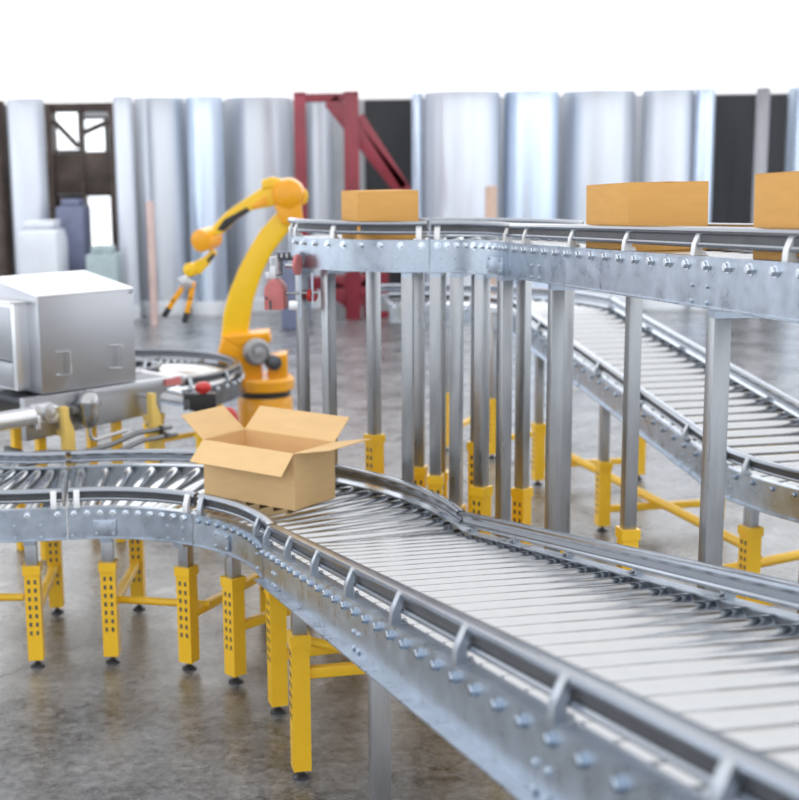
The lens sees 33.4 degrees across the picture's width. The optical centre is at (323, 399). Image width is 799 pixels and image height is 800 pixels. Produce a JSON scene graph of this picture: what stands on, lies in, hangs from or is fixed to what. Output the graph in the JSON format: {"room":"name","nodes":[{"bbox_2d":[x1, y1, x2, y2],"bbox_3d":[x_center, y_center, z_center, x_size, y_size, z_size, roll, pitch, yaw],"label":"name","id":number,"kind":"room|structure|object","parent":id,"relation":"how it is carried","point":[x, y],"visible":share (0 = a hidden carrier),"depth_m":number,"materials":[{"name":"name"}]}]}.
{"room":"factory floor","nodes":[
{"label":"factory floor","id":0,"kind":"room"},
{"bbox_2d":[4,93,787,301],"bbox_3d":[1.944,-3.877,25.826,30.000,3.870,0.200,-1,10,0],"label":"wall","id":1,"kind":"structure","parent":0,"point":[338,131],"depth_m":25.58,"materials":[{"name":"white paint"}]},
{"bbox_2d":[4,106,15,275],"bbox_3d":[-6.718,-3.708,25.671,1.390,3.840,0.100,-1,10,0],"label":"door","id":2,"kind":"structure","parent":1,"relation":"in","point":[4,106],"depth_m":25.60,"materials":[{"name":"black"}]},
{"bbox_2d":[54,112,78,152],"bbox_3d":[-4.885,-5.145,25.398,0.514,0.822,0.080,-1,10,0],"label":"window","id":3,"kind":"structure","parent":1,"relation":"in","point":[69,121],"depth_m":25.39,"materials":[{"name":"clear glass"}]},
{"bbox_2d":[84,116,108,152],"bbox_3d":[-4.362,-5.058,25.415,0.475,0.707,0.080,-1,10,0],"label":"window","id":4,"kind":"structure","parent":1,"relation":"in","point":[96,141],"depth_m":25.40,"materials":[{"name":"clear glass"}]},
{"bbox_2d":[88,193,112,246],"bbox_3d":[-4.309,-3.442,25.705,0.533,1.093,0.080,-1,10,0],"label":"window","id":5,"kind":"structure","parent":1,"relation":"in","point":[100,204],"depth_m":25.68,"materials":[{"name":"clear glass"}]},
{"bbox_2d":[365,100,411,292],"bbox_3d":[1.258,-3.824,25.671,0.888,3.840,0.100,-1,10,0],"label":"door","id":6,"kind":"structure","parent":1,"relation":"in","point":[390,120],"depth_m":25.40,"materials":[{"name":"black"}]},
{"bbox_2d":[711,95,755,222],"bbox_3d":[7.881,-3.921,25.671,0.772,3.840,0.100,-1,10,0],"label":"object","id":7,"kind":"structure","parent":1,"relation":"in","point":[735,115],"depth_m":25.49,"materials":[{"name":"black"}]},
{"bbox_2d":[767,94,787,172],"bbox_3d":[8.692,-3.933,25.671,0.386,3.840,0.100,-1,10,0],"label":"door","id":8,"kind":"structure","parent":1,"relation":"in","point":[778,103],"depth_m":25.41,"materials":[{"name":"black"}]},
{"bbox_2d":[0,302,798,799],"bbox_3d":[2.016,1.052,9.845,30.000,0.200,33.000,-1,10,0],"label":"floor","id":9,"kind":"structure","parent":0,"point":[78,725],"depth_m":7.42,"materials":[{"name":"concrete"}]},
{"bbox_2d":[0,101,13,276],"bbox_3d":[-5.915,-3.496,24.350,0.363,3.866,0.363,-1,10,0],"label":"column","id":10,"kind":"structure","parent":9,"relation":"on","point":[6,253],"depth_m":24.24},
{"bbox_2d":[6,98,49,274],"bbox_3d":[-5.225,-3.400,23.759,0.670,3.866,0.670,-1,10,0],"label":"storage tank","id":11,"kind":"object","parent":9,"relation":"on","point":[25,116],"depth_m":23.37,"materials":[{"name":"silver metal"}]},
{"bbox_2d":[17,219,68,274],"bbox_3d":[-4.777,-2.172,22.761,0.733,1.788,1.000,-1,10,0],"label":"machine","id":12,"kind":"object","parent":9,"relation":"on","point":[43,246],"visible":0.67,"depth_m":22.24,"materials":[{"name":"white paint"}]},
{"bbox_2d":[22,219,60,228],"bbox_3d":[-4.789,-2.993,22.614,0.513,0.120,0.700,-1,10,0],"label":"hood","id":13,"kind":"object","parent":12,"relation":"attached to","point":[31,224],"depth_m":22.28,"materials":[{"name":"white paint"}]},
{"bbox_2d":[22,503,64,667],"bbox_3d":[-1.607,1.024,7.670,0.095,0.727,1.022,-2,10,-4],"label":"support stand","id":14,"kind":"object","parent":9,"relation":"on","point":[37,591],"visible":0.91,"depth_m":7.24,"materials":[{"name":"yellow paint"}]},
{"bbox_2d":[0,593,24,600],"bbox_3d":[-2.009,1.111,7.488,0.650,0.044,0.044,-1,10,2],"label":"bar","id":15,"kind":"object","parent":14,"relation":"attached to","point":[3,596],"visible":1,"depth_m":7.46,"materials":[{"name":"yellow paint"}]},
{"bbox_2d":[0,451,69,542],"bbox_3d":[-2.121,0.523,7.660,1.500,0.270,1.254,-1,10,0],"label":"conveyor section","id":16,"kind":"object","parent":14,"relation":"on","point":[35,486],"visible":0.99,"depth_m":7.10,"materials":[{"name":"metal"}]},
{"bbox_2d":[56,198,91,270],"bbox_3d":[-4.458,-2.550,23.914,0.493,2.116,0.800,-1,10,0],"label":"machine","id":17,"kind":"object","parent":9,"relation":"on","point":[74,216],"visible":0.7,"depth_m":23.46,"materials":[{"name":"blue metal"}]},
{"bbox_2d":[60,198,84,205],"bbox_3d":[-4.472,-3.532,23.738,0.345,0.120,0.560,-1,10,0],"label":"hood","id":18,"kind":"object","parent":17,"relation":"attached to","point":[70,201],"depth_m":23.47,"materials":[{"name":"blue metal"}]},
{"bbox_2d":[44,102,118,250],"bbox_3d":[-4.508,-3.644,25.135,1.278,3.840,0.490,-1,10,0],"label":"window frame structure","id":19,"kind":"object","parent":9,"relation":"on","point":[83,173],"visible":0.62,"depth_m":24.82},
{"bbox_2d":[0,370,185,559],"bbox_3d":[-1.792,0.497,9.366,1.888,1.171,0.767,-10,14,-42],"label":"conveyor","id":20,"kind":"object","parent":9,"relation":"on","point":[28,415],"visible":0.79,"depth_m":9.31,"materials":[{"name":"silver metal"}]},
{"bbox_2d":[0,270,135,393],"bbox_3d":[-1.882,-0.488,9.384,0.925,0.762,0.679,-10,14,-42],"label":"machine","id":21,"kind":"object","parent":20,"relation":"on","point":[69,330],"visible":1,"depth_m":9.16,"materials":[{"name":"silver metal"}]},
{"bbox_2d":[0,306,12,359],"bbox_3d":[-2.250,-0.470,9.163,0.006,0.360,0.380,-10,14,-42],"label":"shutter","id":22,"kind":"object","parent":21,"relation":"hanging from","point":[6,312],"depth_m":9.06,"materials":[{"name":"silver metal"}]},
{"bbox_2d":[0,361,13,387],"bbox_3d":[-2.245,-0.185,9.214,0.006,0.170,0.380,-10,14,-42],"label":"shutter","id":23,"kind":"object","parent":21,"relation":"hanging from","point":[6,367],"depth_m":9.13,"materials":[{"name":"silver metal"}]},
{"bbox_2d":[69,389,126,441],"bbox_3d":[-1.542,0.097,9.228,0.407,0.377,0.174,-10,14,-42],"label":"filter","id":24,"kind":"object","parent":20,"relation":"attached to","point":[88,404],"visible":1,"depth_m":9.11,"materials":[{"name":"metal"}]},
{"bbox_2d":[76,390,100,427],"bbox_3d":[-1.615,0.062,9.154,0.175,0.257,0.175,-1,10,0],"label":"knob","id":25,"kind":"object","parent":24,"relation":"on","point":[88,404],"depth_m":9.10,"materials":[{"name":"metal"}]},
{"bbox_2d":[86,245,122,283],"bbox_3d":[-3.733,-1.962,22.751,0.518,1.348,0.700,-1,10,0],"label":"machine","id":26,"kind":"object","parent":9,"relation":"on","point":[105,261],"visible":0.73,"depth_m":22.36,"materials":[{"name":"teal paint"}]},
{"bbox_2d":[91,245,115,253],"bbox_3d":[-3.742,-2.567,22.642,0.363,0.120,0.490,-1,10,0],"label":"hood","id":27,"kind":"object","parent":26,"relation":"attached to","point":[97,249],"depth_m":22.41,"materials":[{"name":"grey paint"}]},
{"bbox_2d":[98,539,145,664],"bbox_3d":[-1.155,1.010,7.710,0.095,0.727,1.022,-1,10,2],"label":"support stand","id":28,"kind":"object","parent":9,"relation":"on","point":[134,578],"visible":0.81,"depth_m":7.28,"materials":[{"name":"yellow paint"}]},
{"bbox_2d":[67,449,241,545],"bbox_3d":[-0.821,0.524,7.547,1.461,0.270,1.234,-1,10,0],"label":"conveyor section","id":29,"kind":"object","parent":28,"relation":"on","point":[140,501],"visible":0.83,"depth_m":7.12,"materials":[{"name":"metal"}]},
{"bbox_2d":[112,96,140,318],"bbox_3d":[-3.457,-3.355,23.366,0.348,3.866,0.348,-1,10,0],"label":"vertical pipe","id":30,"kind":"object","parent":9,"relation":"on","point":[122,105],"visible":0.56,"depth_m":23.19,"materials":[{"name":"silver metal"}]},
{"bbox_2d":[146,201,158,324],"bbox_3d":[-2.902,-2.314,22.538,0.140,2.093,0.140,-1,10,0],"label":"vertical pipe","id":31,"kind":"object","parent":9,"relation":"on","point":[150,216],"visible":1,"depth_m":22.48,"materials":[{"name":"pink paint"}]},
{"bbox_2d":[133,97,191,314],"bbox_3d":[-2.930,-3.522,24.252,0.969,3.866,0.969,-1,10,0],"label":"storage tank","id":32,"kind":"object","parent":9,"relation":"on","point":[159,122],"visible":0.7,"depth_m":23.84,"materials":[{"name":"grey metal"}]},
{"bbox_2d":[143,399,198,463],"bbox_3d":[-1.272,0.351,11.547,0.762,0.675,0.102,8,13,41],"label":"support stand","id":33,"kind":"object","parent":9,"relation":"on","point":[161,401],"visible":0.02,"depth_m":11.54,"materials":[{"name":"yellow paint"}]},
{"bbox_2d":[135,349,244,410],"bbox_3d":[-1.294,-0.241,12.156,1.050,0.265,2.142,-6,11,-28],"label":"conveyor section","id":34,"kind":"object","parent":9,"relation":"on","point":[226,380],"visible":0.53,"depth_m":12.04,"materials":[{"name":"metal"}]},
{"bbox_2d":[159,395,221,461],"bbox_3d":[-1.278,0.194,12.422,0.762,0.675,0.102,-10,14,-41],"label":"support stand","id":35,"kind":"object","parent":9,"relation":"on","point":[185,435],"visible":0.09,"depth_m":12.33,"materials":[{"name":"yellow paint"}]},
{"bbox_2d":[184,381,216,464],"bbox_3d":[-0.909,0.410,9.950,0.240,1.110,0.151,-1,10,0],"label":"emergency stop button","id":36,"kind":"object","parent":9,"relation":"on","point":[202,399],"visible":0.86,"depth_m":9.85,"materials":[{"name":"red plastic"}]},
{"bbox_2d":[186,96,227,315],"bbox_3d":[-2.091,-3.481,23.956,0.676,3.866,0.676,-1,10,0],"label":"storage tank","id":37,"kind":"object","parent":9,"relation":"on","point":[204,114],"visible":0.8,"depth_m":23.65,"materials":[{"name":"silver metal"}]},
{"bbox_2d":[173,543,265,670],"bbox_3d":[-0.530,1.029,7.550,0.095,0.727,1.022,4,11,27],"label":"support stand","id":38,"kind":"object","parent":9,"relation":"on","point":[186,571],"visible":0.52,"depth_m":7.15,"materials":[{"name":"yellow paint"}]},
{"bbox_2d":[119,595,210,607],"bbox_3d":[-0.886,1.117,7.362,0.538,0.044,0.044,1,10,12],"label":"bar","id":39,"kind":"object","parent":38,"relation":"attached to","point":[122,599],"visible":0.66,"depth_m":7.36,"materials":[{"name":"yellow paint"}]},
{"bbox_2d":[226,407,237,420],"bbox_3d":[-0.720,0.484,10.193,0.156,0.874,0.156,-1,10,0],"label":"lamp","id":40,"kind":"object","parent":9,"relation":"on","point":[232,411],"visible":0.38,"depth_m":10.09,"materials":[{"name":"red plastic"}]},
{"bbox_2d":[161,177,308,427],"bbox_3d":[-0.830,-0.817,12.652,1.417,2.570,0.600,-1,10,0],"label":"robot arm","id":41,"kind":"object","parent":9,"relation":"on","point":[272,387],"visible":0.88,"depth_m":12.50,"materials":[{"name":"yellow metal"}]},
{"bbox_2d":[218,552,289,684],"bbox_3d":[-0.151,1.074,7.272,1.022,0.727,0.095,-10,14,-43],"label":"support stand","id":42,"kind":"object","parent":9,"relation":"on","point":[235,624],"visible":0.42,"depth_m":6.95,"materials":[{"name":"yellow paint"}]},
{"bbox_2d":[224,97,292,311],"bbox_3d":[-1.172,-3.636,24.744,1.280,3.866,1.280,-1,10,0],"label":"storage tank","id":43,"kind":"object","parent":9,"relation":"on","point":[258,130],"visible":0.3,"depth_m":24.12,"materials":[{"name":"grey metal"}]},
{"bbox_2d":[281,251,309,329],"bbox_3d":[-0.462,-1.833,22.071,0.452,1.239,0.900,-1,10,0],"label":"machine","id":44,"kind":"object","parent":9,"relation":"on","point":[288,316],"visible":0.15,"depth_m":21.67,"materials":[{"name":"blue metal"}]},
{"bbox_2d":[264,589,336,714],"bbox_3d":[0.191,1.170,6.705,1.022,0.727,0.095,-4,11,-17],"label":"support stand","id":45,"kind":"object","parent":9,"relation":"on","point":[276,616],"visible":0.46,"depth_m":6.56,"materials":[{"name":"yellow paint"}]},
{"bbox_2d":[192,464,470,577],"bbox_3d":[-0.019,0.617,6.962,1.146,0.270,1.515,-7,12,-33],"label":"conveyor section","id":46,"kind":"object","parent":45,"relation":"on","point":[357,511],"visible":0.88,"depth_m":6.85,"materials":[{"name":"metal"}]},
{"bbox_2d":[181,405,370,510],"bbox_3d":[-0.259,0.316,7.273,1.046,0.431,0.603,7,13,37],"label":"open cardboard box","id":47,"kind":"object","parent":46,"relation":"on","point":[283,458],"visible":0.99,"depth_m":7.23,"materials":[{"name":"beige cardboard"}]},
{"bbox_2d":[295,268,310,411],"bbox_3d":[-0.112,0.257,7.935,0.093,2.100,0.093,-5,11,-20],"label":"stand","id":48,"kind":"object","parent":9,"relation":"on","point":[302,323],"visible":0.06,"depth_m":7.81,"materials":[{"name":"grey metal"}]},
{"bbox_2d":[306,102,333,307],"bbox_3d":[-0.054,-3.687,24.941,0.508,3.866,0.508,-1,10,0],"label":"storage tank","id":49,"kind":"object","parent":9,"relation":"on","point":[319,125],"depth_m":24.63,"materials":[{"name":"grey metal"}]},
{"bbox_2d":[287,611,365,780],"bbox_3d":[0.348,1.246,5.943,1.022,0.842,0.093,-3,10,-11],"label":"support stand","id":50,"kind":"object","parent":9,"relation":"on","point":[299,639],"visible":0.45,"depth_m":5.83,"materials":[{"name":"yellow paint"}]},
{"bbox_2d":[321,270,384,488],"bbox_3d":[0.173,0.267,7.854,0.424,2.100,0.093,-8,13,-36],"label":"stand","id":51,"kind":"object","parent":9,"relation":"on","point":[374,447],"visible":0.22,"depth_m":7.78,"materials":[{"name":"yellow paint"}]},
{"bbox_2d":[288,217,429,272],"bbox_3d":[0.232,-0.896,7.587,1.106,0.274,0.574,9,14,44],"label":"conveyor section","id":52,"kind":"object","parent":51,"relation":"on","point":[334,252],"visible":0.9,"depth_m":7.29,"materials":[{"name":"metal"}]},
{"bbox_2d":[264,252,317,316],"bbox_3d":[-0.186,-0.677,7.750,0.312,0.375,0.422,-1,10,0],"label":"motor","id":53,"kind":"object","parent":52,"relation":"attached to","point":[276,293],"visible":0.99,"depth_m":7.66,"materials":[{"name":"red metal"}]},
{"bbox_2d":[341,189,417,239],"bbox_3d":[0.315,-1.040,7.451,0.356,0.267,0.290,-4,11,-17],"label":"cardboard box","id":54,"kind":"object","parent":52,"relation":"on","point":[357,205],"visible":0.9,"depth_m":7.32,"materials":[{"name":"brown cardboard"}]},
{"bbox_2d":[293,91,418,319],"bbox_3d":[0.576,-3.322,22.869,2.107,3.860,0.410,-1,10,0],"label":"steel frame","id":55,"kind":"object","parent":9,"relation":"on","point":[344,107],"visible":0.56,"depth_m":22.54,"materials":[{"name":"paint"}]},
{"bbox_2d":[368,676,390,799],"bbox_3d":[0.639,1.359,4.449,1.022,1.137,0.093,-3,10,-11],"label":"support stand","id":56,"kind":"object","parent":9,"relation":"on","point":[379,699],"visible":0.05,"depth_m":4.29,"materials":[{"name":"grey metal"}]},
{"bbox_2d":[254,511,798,799],"bbox_3d":[0.666,0.653,4.083,1.127,1.189,4.744,-3,10,-11],"label":"conveyor section","id":57,"kind":"object","parent":56,"relation":"on","point":[558,676],"visible":1,"depth_m":3.34,"materials":[{"name":"metal"}]},
{"bbox_2d":[399,272,427,496],"bbox_3d":[0.517,0.306,7.605,0.093,2.100,0.473,2,10,13],"label":"stand","id":58,"kind":"object","parent":9,"relation":"on","point":[414,468],"visible":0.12,"depth_m":7.39,"materials":[{"name":"yellow paint"}]},
{"bbox_2d":[411,93,422,217],"bbox_3d":[1.677,-3.501,23.759,0.205,3.866,0.205,-1,10,0],"label":"vertical pipe","id":59,"kind":"object","parent":9,"relation":"on","point":[416,98],"visible":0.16,"depth_m":23.50,"materials":[{"name":"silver metal"}]},
{"bbox_2d":[427,272,448,498],"bbox_3d":[0.654,0.308,7.584,0.093,2.100,0.473,1,10,9],"label":"stand","id":60,"kind":"object","parent":9,"relation":"on","point":[438,476],"visible":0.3,"depth_m":7.33,"materials":[{"name":"yellow paint"}]},
{"bbox_2d":[446,323,470,450],"bbox_3d":[1.337,-0.194,12.855,0.102,1.210,0.993,4,11,25],"label":"support stand","id":61,"kind":"object","parent":9,"relation":"on","point":[466,421],"visible":0.18,"depth_m":12.43,"materials":[{"name":"yellow paint"}]},
{"bbox_2d":[425,90,499,294],"bbox_3d":[2.474,-3.513,23.759,1.378,3.866,1.378,-1,10,0],"label":"storage tank","id":62,"kind":"object","parent":9,"relation":"on","point":[462,128],"visible":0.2,"depth_m":23.07,"materials":[{"name":"silver metal"}]},
{"bbox_2d":[449,273,476,511],"bbox_3d":[0.812,0.314,7.538,0.093,2.100,0.473,4,11,24],"label":"stand","id":63,"kind":"object","parent":9,"relation":"on","point":[456,313],"visible":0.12,"depth_m":7.30,"materials":[{"name":"yellow paint"}]},
{"bbox_2d":[485,186,496,294],"bbox_3d":[2.808,-2.447,22.326,0.200,2.265,0.200,-1,10,0],"label":"vertical pipe","id":64,"kind":"object","parent":9,"relation":"on","point":[490,191],"visible":0.34,"depth_m":22.10,"materials":[{"name":"orange paint"}]},
{"bbox_2d":[469,274,532,544],"bbox_3d":[0.997,0.333,7.415,0.093,2.100,0.473,9,14,43],"label":"stand","id":65,"kind":"object","parent":9,"relation":"on","point":[480,492],"visible":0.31,"depth_m":7.31,"materials":[{"name":"yellow paint"}]},
{"bbox_2d":[430,218,585,276],"bbox_3d":[0.945,-0.834,7.182,1.084,0.274,0.564,9,14,43],"label":"conveyor section","id":66,"kind":"object","parent":65,"relation":"on","point":[480,246],"visible":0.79,"depth_m":7.10,"materials":[{"name":"metal"}]},
{"bbox_2d":[489,327,545,458],"bbox_3d":[1.916,-0.112,12.351,0.993,1.210,0.102,-7,12,-32],"label":"support stand","id":67,"kind":"object","parent":9,"relation":"on","point":[493,331],"visible":0.28,"depth_m":12.08,"materials":[{"name":"yellow paint"}]},
{"bbox_2d":[381,284,616,328],"bbox_3d":[1.495,-0.888,12.482,2.634,0.273,1.265,7,13,37],"label":"conveyor section","id":68,"kind":"object","parent":67,"relation":"on","point":[391,302],"visible":0.27,"depth_m":12.30,"materials":[{"name":"metal"}]},
{"bbox_2d":[503,90,558,297],"bbox_3d":[3.691,-3.530,23.759,1.006,3.866,1.006,-1,10,0],"label":"storage tank","id":69,"kind":"object","parent":9,"relation":"on","point":[530,117],"visible":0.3,"depth_m":23.24,"materials":[{"name":"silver metal"}]},
{"bbox_2d":[495,276,574,552],"bbox_3d":[1.140,0.368,7.210,0.473,2.100,0.093,-5,11,-23],"label":"stand","id":70,"kind":"object","parent":9,"relation":"on","point":[504,284],"visible":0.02,"depth_m":7.10,"materials":[{"name":"grey metal"}]},
{"bbox_2d":[531,354,645,485],"bbox_3d":[2.238,0.137,11.172,0.993,1.126,0.102,-3,10,-9],"label":"support stand","id":71,"kind":"object","parent":9,"relation":"on","point":[538,427],"visible":0.56,"depth_m":11.10,"materials":[{"name":"yellow paint"}]},
{"bbox_2d":[544,284,642,569],"bbox_3d":[1.285,0.501,6.387,0.473,2.125,0.093,-2,10,-8],"label":"stand","id":72,"kind":"object","parent":9,"relation":"on","point":[627,533],"visible":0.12,"depth_m":6.29,"materials":[{"name":"grey metal"}]},
{"bbox_2d":[505,222,798,323],"bbox_3d":[1.474,-0.492,4.784,0.485,0.430,4.194,-2,10,-8],"label":"conveyor section","id":73,"kind":"object","parent":72,"relation":"on","point":[725,276],"visible":0.92,"depth_m":4.80,"materials":[{"name":"metal"}]},
{"bbox_2d":[586,181,708,250],"bbox_3d":[1.353,-0.775,5.597,0.338,0.293,0.510,-2,10,-8],"label":"cardboard box","id":74,"kind":"object","parent":73,"relation":"on","point":[665,203],"visible":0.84,"depth_m":5.36,"materials":[{"name":"brown cardboard"}]},
{"bbox_2d":[753,171,798,259],"bbox_3d":[1.587,-0.558,4.028,0.338,0.295,0.550,-2,10,-8],"label":"cardboard box","id":75,"kind":"object","parent":73,"relation":"on","point":[776,195],"visible":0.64,"depth_m":4.12,"materials":[{"name":"brown cardboard"}]},
{"bbox_2d":[560,90,635,305],"bbox_3d":[4.963,-3.619,24.153,1.344,3.866,1.344,-1,10,0],"label":"storage tank","id":76,"kind":"object","parent":9,"relation":"on","point":[598,141],"visible":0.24,"depth_m":23.46,"materials":[{"name":"grey metal"}]},
{"bbox_2d":[594,405,724,531],"bbox_3d":[2.483,0.470,9.770,0.993,0.958,0.102,-3,10,-9],"label":"support stand","id":77,"kind":"object","parent":9,"relation":"on","point":[604,466],"visible":0.46,"depth_m":9.69,"materials":[{"name":"yellow paint"}]},
{"bbox_2d":[513,297,798,483],"bbox_3d":[2.447,-0.186,9.792,1.028,0.731,3.980,-3,10,-9],"label":"conveyor section","id":78,"kind":"object","parent":77,"relation":"on","point":[763,420],"visible":0.67,"depth_m":9.31,"materials":[{"name":"metal"}]},
{"bbox_2d":[571,453,798,568],"bbox_3d":[2.236,0.734,9.925,1.044,0.125,3.336,-5,11,-24],"label":"bar","id":79,"kind":"object","parent":77,"relation":"attached to","point":[771,560],"visible":0.4,"depth_m":9.27,"materials":[{"name":"yellow paint"}]},
{"bbox_2d":[640,89,694,309],"bbox_3d":[6.159,-3.602,23.956,0.939,3.866,0.939,-1,10,0],"label":"storage tank","id":80,"kind":"object","parent":9,"relation":"on","point":[667,128],"visible":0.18,"depth_m":23.41,"materials":[{"name":"silver metal"}]},
{"bbox_2d":[688,88,715,308],"bbox_3d":[6.734,-3.557,23.661,0.352,3.866,0.352,-1,10,0],"label":"vertical pipe","id":81,"kind":"object","parent":9,"relation":"on","point":[705,97],"visible":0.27,"depth_m":23.34,"materials":[{"name":"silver metal"}]},
{"bbox_2d":[697,309,798,613],"bbox_3d":[1.539,0.767,4.701,0.473,2.189,0.093,-2,10,-8],"label":"stand","id":82,"kind":"object","parent":9,"relation":"on","point":[718,331],"visible":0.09,"depth_m":4.53,"materials":[{"name":"grey metal"}]},
{"bbox_2d":[736,506,774,605],"bbox_3d":[2.856,0.932,7.752,0.993,0.750,0.102,-4,11,-19],"label":"support stand","id":83,"kind":"object","parent":9,"relation":"on","point":[750,533],"visible":0.45,"depth_m":7.55,"materials":[{"name":"yellow paint"}]},
{"bbox_2d":[725,446,798,522],"bbox_3d":[3.095,0.484,7.307,1.126,0.273,1.771,-8,13,-36],"label":"conveyor section","id":84,"kind":"object","parent":83,"relation":"on","point":[765,486],"visible":0.83,"depth_m":7.41,"materials":[{"name":"metal"}]},
{"bbox_2d":[751,87,770,222],"bbox_3d":[7.750,-3.572,23.661,0.241,3.866,0.241,-1,10,0],"label":"vertical pipe","id":85,"kind":"object","parent":9,"relation":"on","point":[763,94],"visible":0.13,"depth_m":23.37,"materials":[{"name":"silver metal"}]},
{"bbox_2d":[784,87,798,171],"bbox_3d":[8.651,-3.603,23.759,0.857,3.866,0.857,-1,10,0],"label":"column","id":86,"kind":"structure","parent":9,"relation":"on","point":[792,129],"depth_m":23.40,"materials":[{"name":"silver metal"}]},
{"bbox_2d":[0,0,798,103],"bbox_3d":[1.958,-2.905,9.136,30.000,0.100,33.000,-1,10,0],"label":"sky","id":87,"kind":"structure","parent":0,"point":[53,51],"depth_m":13.79,"materials":[{"name":"white"}]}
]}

